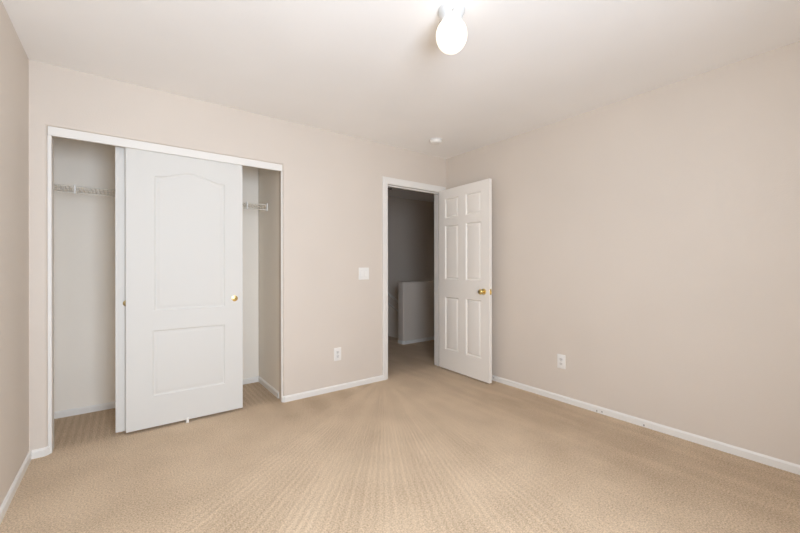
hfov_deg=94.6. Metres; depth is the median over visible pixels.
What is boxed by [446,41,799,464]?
wall
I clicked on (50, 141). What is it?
trim
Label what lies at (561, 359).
wall outlet
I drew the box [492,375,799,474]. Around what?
baseboard
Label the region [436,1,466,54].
ceiling lamp
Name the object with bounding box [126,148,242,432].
door
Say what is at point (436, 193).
trim
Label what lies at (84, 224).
wall
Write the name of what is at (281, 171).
trim
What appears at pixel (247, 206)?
wire shelf
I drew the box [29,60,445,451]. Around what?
wall
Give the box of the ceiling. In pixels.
[2,0,799,201]
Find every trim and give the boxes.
[47,135,53,453]
[48,126,281,170]
[280,171,282,401]
[382,176,445,379]
[387,183,438,365]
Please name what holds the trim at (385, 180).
attached to the wall at (332, 181)
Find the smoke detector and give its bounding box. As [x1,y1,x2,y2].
[429,138,442,144]
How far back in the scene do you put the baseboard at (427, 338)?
5.68 m
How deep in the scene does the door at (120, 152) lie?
2.58 m
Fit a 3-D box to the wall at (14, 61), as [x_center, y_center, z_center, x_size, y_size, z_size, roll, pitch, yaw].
[-1.446,-0.045,1.058,0.120,2.440,4.548,0,0,-37]
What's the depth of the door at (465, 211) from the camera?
3.92 m
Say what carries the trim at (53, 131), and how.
attached to the wall at (332, 181)
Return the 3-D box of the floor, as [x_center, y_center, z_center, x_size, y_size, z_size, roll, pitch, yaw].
[0.497,1.248,3.479,6.131,0.150,6.100,0,0,-37]
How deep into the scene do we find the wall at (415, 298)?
5.68 m
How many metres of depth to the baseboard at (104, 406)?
3.01 m
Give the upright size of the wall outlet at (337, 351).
0.122 m
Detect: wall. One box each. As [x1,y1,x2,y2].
[0,0,28,505]
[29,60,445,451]
[52,136,258,411]
[258,168,278,391]
[388,196,433,337]
[398,281,433,340]
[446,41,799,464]
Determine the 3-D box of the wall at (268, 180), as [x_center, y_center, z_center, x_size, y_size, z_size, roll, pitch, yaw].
[-1.262,-0.045,3.593,0.069,2.440,0.708,0,0,-37]
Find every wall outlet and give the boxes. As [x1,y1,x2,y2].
[334,347,340,360]
[557,354,565,368]
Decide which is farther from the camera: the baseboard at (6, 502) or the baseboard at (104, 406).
the baseboard at (104, 406)
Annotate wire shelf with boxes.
[54,183,267,210]
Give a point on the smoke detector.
(434, 141)
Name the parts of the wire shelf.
rail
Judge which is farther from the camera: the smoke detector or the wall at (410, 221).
the wall at (410, 221)
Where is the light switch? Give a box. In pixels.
[359,268,368,279]
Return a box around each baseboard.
[0,451,31,523]
[32,375,382,458]
[54,376,278,418]
[398,336,433,344]
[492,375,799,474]
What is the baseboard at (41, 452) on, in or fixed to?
attached to the wall at (332, 181)
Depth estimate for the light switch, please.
3.67 m
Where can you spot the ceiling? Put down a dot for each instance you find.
(377, 71)
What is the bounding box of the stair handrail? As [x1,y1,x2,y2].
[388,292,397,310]
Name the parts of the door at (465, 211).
knob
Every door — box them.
[115,146,125,432]
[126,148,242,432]
[439,178,491,383]
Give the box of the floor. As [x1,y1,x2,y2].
[0,336,799,532]

